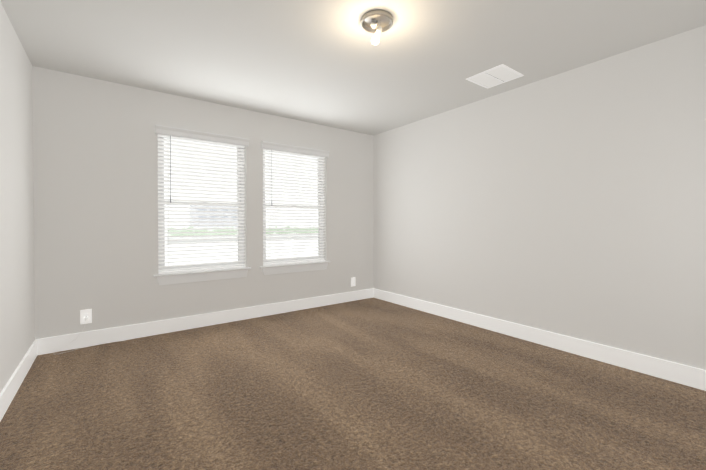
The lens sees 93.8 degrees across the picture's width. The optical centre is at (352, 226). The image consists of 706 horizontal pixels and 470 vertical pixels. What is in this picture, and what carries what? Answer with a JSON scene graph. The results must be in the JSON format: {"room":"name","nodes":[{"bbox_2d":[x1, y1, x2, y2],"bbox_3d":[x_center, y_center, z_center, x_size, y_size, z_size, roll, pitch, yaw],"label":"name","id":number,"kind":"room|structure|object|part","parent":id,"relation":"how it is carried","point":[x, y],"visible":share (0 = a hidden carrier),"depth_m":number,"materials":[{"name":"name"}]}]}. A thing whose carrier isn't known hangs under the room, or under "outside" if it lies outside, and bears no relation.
{"room":"empty bedroom","nodes":[
{"label":"empty bedroom","id":0,"kind":"room"},
{"bbox_2d":[0,2,34,392],"bbox_3d":[-1.610,-0.126,1.097,0.140,2.710,5.130,0,1,-36],"label":"wall","id":1,"kind":"structure","parent":0,"point":[17,308],"depth_m":2.50,"materials":[{"name":"grey paint"}]},
{"bbox_2d":[0,340,36,421],"bbox_3d":[-1.542,1.153,1.151,0.016,0.152,4.834,0,1,-36],"label":"baseboard","id":2,"kind":"structure","parent":1,"relation":"attached to","point":[11,388],"depth_m":2.42,"materials":[{"name":"white wood"}]},
{"bbox_2d":[32,66,373,338],"bbox_3d":[-1.363,-0.162,4.373,4.137,2.710,0.140,0,1,-36],"label":"wall","id":3,"kind":"structure","parent":0,"point":[95,162],"depth_m":3.56,"materials":[{"name":"grey paint"}]},
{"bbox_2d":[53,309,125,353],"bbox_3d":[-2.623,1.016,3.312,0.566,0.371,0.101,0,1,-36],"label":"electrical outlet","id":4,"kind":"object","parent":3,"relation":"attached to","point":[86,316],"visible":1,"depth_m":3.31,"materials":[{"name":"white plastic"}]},
{"bbox_3d":[-2.686,0.901,3.324,0.089,0.142,0.004,0,1,-36],"label":"plate","id":5,"kind":"part","parent":4,"relation":"part of","materials":[{"name":"white plastic"}]},
{"bbox_2d":[153,267,250,276],"bbox_3d":[-1.793,0.540,4.008,1.091,0.026,0.122,0,1,-36],"label":"window sill","id":6,"kind":"structure","parent":3,"relation":"attached to","point":[199,272],"depth_m":3.93,"materials":[{"name":"white wood"}]},
{"bbox_2d":[155,125,248,146],"bbox_3d":[-1.762,-1.082,3.949,1.035,0.090,0.056,0,1,-36],"label":"window valance","id":7,"kind":"object","parent":3,"relation":"attached to","point":[179,132],"visible":1,"depth_m":3.90,"materials":[{"name":"white wood"}]},
{"bbox_2d":[157,134,247,284],"bbox_3d":[-1.815,-0.232,4.030,1.026,1.761,0.157,0,1,-36],"label":"window","id":8,"kind":"structure","parent":3,"relation":"in","point":[241,182],"depth_m":3.99,"materials":[{"name":"white plastic"}]},
{"bbox_3d":[-1.845,-0.288,4.070,0.911,1.570,0.047,0,1,-36],"label":"left window sashes","id":9,"kind":"part","parent":8,"relation":"part of","materials":[{"name":"white plastic"}]},
{"bbox_3d":[-1.804,0.515,4.023,0.975,0.019,0.050,0,1,-36],"label":"left window blind bottom rail","id":10,"kind":"part","parent":8,"relation":"part of","materials":[{"name":"white plastic"}]},
{"bbox_2d":[35,288,373,354],"bbox_3d":[-1.317,1.118,4.325,4.137,0.152,0.016,0,1,-36],"label":"baseboard","id":11,"kind":"structure","parent":3,"relation":"attached to","point":[47,345],"depth_m":3.83,"materials":[{"name":"white wood"}]},
{"bbox_2d":[262,148,327,274],"bbox_3d":[-0.837,-0.240,4.749,1.026,1.761,0.157,0,1,-36],"label":"window","id":12,"kind":"structure","parent":3,"relation":"in","point":[321,182],"depth_m":4.72,"materials":[{"name":"white plastic"}]},
{"bbox_3d":[-0.867,-0.296,4.788,0.911,1.570,0.047,0,1,-36],"label":"right window sashes","id":13,"kind":"part","parent":12,"relation":"part of","materials":[{"name":"white plastic"}]},
{"bbox_3d":[-0.826,0.507,4.741,0.975,0.019,0.050,0,1,-36],"label":"right window blind bottom rail","id":14,"kind":"part","parent":12,"relation":"part of","materials":[{"name":"white plastic"}]},
{"bbox_2d":[260,261,329,268],"bbox_3d":[-0.815,0.533,4.727,1.091,0.026,0.122,0,1,-36],"label":"window sill","id":15,"kind":"structure","parent":3,"relation":"attached to","point":[292,264],"depth_m":4.65,"materials":[{"name":"white wood"}]},
{"bbox_2d":[261,141,329,157],"bbox_3d":[-0.784,-1.090,4.667,1.035,0.090,0.056,0,1,-36],"label":"window valance","id":16,"kind":"object","parent":3,"relation":"attached to","point":[290,148],"visible":1,"depth_m":4.62,"materials":[{"name":"white wood"}]},
{"bbox_2d":[351,277,354,286],"bbox_3d":[0.005,0.880,5.298,0.089,0.142,0.009,0,1,-36],"label":"electrical outlet","id":17,"kind":"object","parent":3,"relation":"attached to","point":[353,281],"visible":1,"depth_m":5.29,"materials":[{"name":"white plastic"}]},
{"bbox_2d":[0,297,705,469],"bbox_3d":[0.114,1.265,2.378,4.417,0.100,5.130,0,1,-36],"label":"floor","id":18,"kind":"structure","parent":0,"point":[373,383],"depth_m":2.28,"materials":[{"name":"carpet"}]},
{"bbox_2d":[0,0,705,135],"bbox_3d":[0.114,-1.544,2.348,4.417,0.100,5.130,0,1,-36],"label":"ceiling","id":19,"kind":"structure","parent":0,"point":[325,63],"depth_m":2.73,"materials":[{"name":"white paint"}]},
{"bbox_2d":[361,10,392,44],"bbox_3d":[0.173,-1.403,2.377,0.229,0.182,0.229,0,1,-36],"label":"ceiling light","id":20,"kind":"object","parent":19,"relation":"attached to","point":[377,22],"visible":1,"depth_m":2.36,"materials":[{"name":"silver metal"}]},
{"bbox_2d":[370,21,376,28],"bbox_3d":[0.147,-1.454,2.376,0.036,0.037,0.037,35,-1,-2],"label":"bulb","id":21,"kind":"object","parent":20,"relation":"attached to","point":[373,24],"depth_m":2.37,"materials":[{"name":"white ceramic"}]},
{"bbox_3d":[0.168,-1.363,2.378,0.060,0.102,0.060,20,0,-2],"label":"bulb","id":22,"kind":"part","parent":20,"relation":"part of","materials":[{"name":"white glass"}]},
{"bbox_2d":[466,64,523,88],"bbox_3d":[1.421,-1.502,3.318,0.398,0.006,0.396,0,1,-36],"label":"ceiling vent","id":23,"kind":"object","parent":19,"relation":"in","point":[495,76],"visible":1,"depth_m":3.29,"materials":[{"name":"white metal"}]},
{"bbox_2d":[374,25,705,369],"bbox_3d":[1.837,-0.153,3.629,0.140,2.710,5.130,0,1,-36],"label":"wall","id":24,"kind":"structure","parent":0,"point":[571,203],"depth_m":3.17,"materials":[{"name":"grey paint"}]},
{"bbox_2d":[373,288,705,390],"bbox_3d":[1.779,1.126,3.590,0.016,0.152,4.834,0,1,-36],"label":"baseboard","id":25,"kind":"structure","parent":24,"relation":"attached to","point":[690,376],"depth_m":3.16,"materials":[{"name":"white wood"}]},
{"label":"outside","id":26,"kind":"structure","parent":0,"visible":0},
{"bbox_2d":[164,138,317,265],"bbox_3d":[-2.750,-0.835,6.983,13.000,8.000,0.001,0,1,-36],"label":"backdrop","id":27,"kind":"structure","parent":26,"point":[203,251],"depth_m":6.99,"materials":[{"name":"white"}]},
{"bbox_3d":[-1.802,-1.083,4.003,0.979,0.051,0.054,0,1,-36],"label":"blind headrail","id":28,"kind":"object","parent":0,"visible":0},
{"bbox_2d":[167,145,168,244],"bbox_3d":[-2.103,-0.271,3.762,0.002,1.562,0.002,0,1,-36],"label":"blind cord","id":29,"kind":"object","parent":28,"relation":"hanging from","point":[167,183],"depth_m":3.77,"materials":[{"name":"white fabric"}]},
{"bbox_2d":[170,136,170,202],"bbox_3d":[-2.079,-0.670,3.763,0.014,0.789,0.013,0,1,-36],"label":"blind wand","id":30,"kind":"object","parent":28,"relation":"hanging from","point":[170,169],"visible":0.85,"depth_m":3.76,"materials":[{"name":"grey plastic"}]},
{"bbox_3d":[-0.824,-1.091,4.721,0.979,0.051,0.054,0,1,-36],"label":"blind headrail","id":31,"kind":"object","parent":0,"visible":0},
{"bbox_2d":[268,152,319,259],"bbox_3d":[-0.823,-0.281,4.734,0.790,1.562,0.054,0,1,-36],"label":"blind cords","id":32,"kind":"object","parent":31,"relation":"hanging from","point":[268,199],"visible":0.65,"depth_m":4.52,"materials":[{"name":"white fabric"}]}
]}

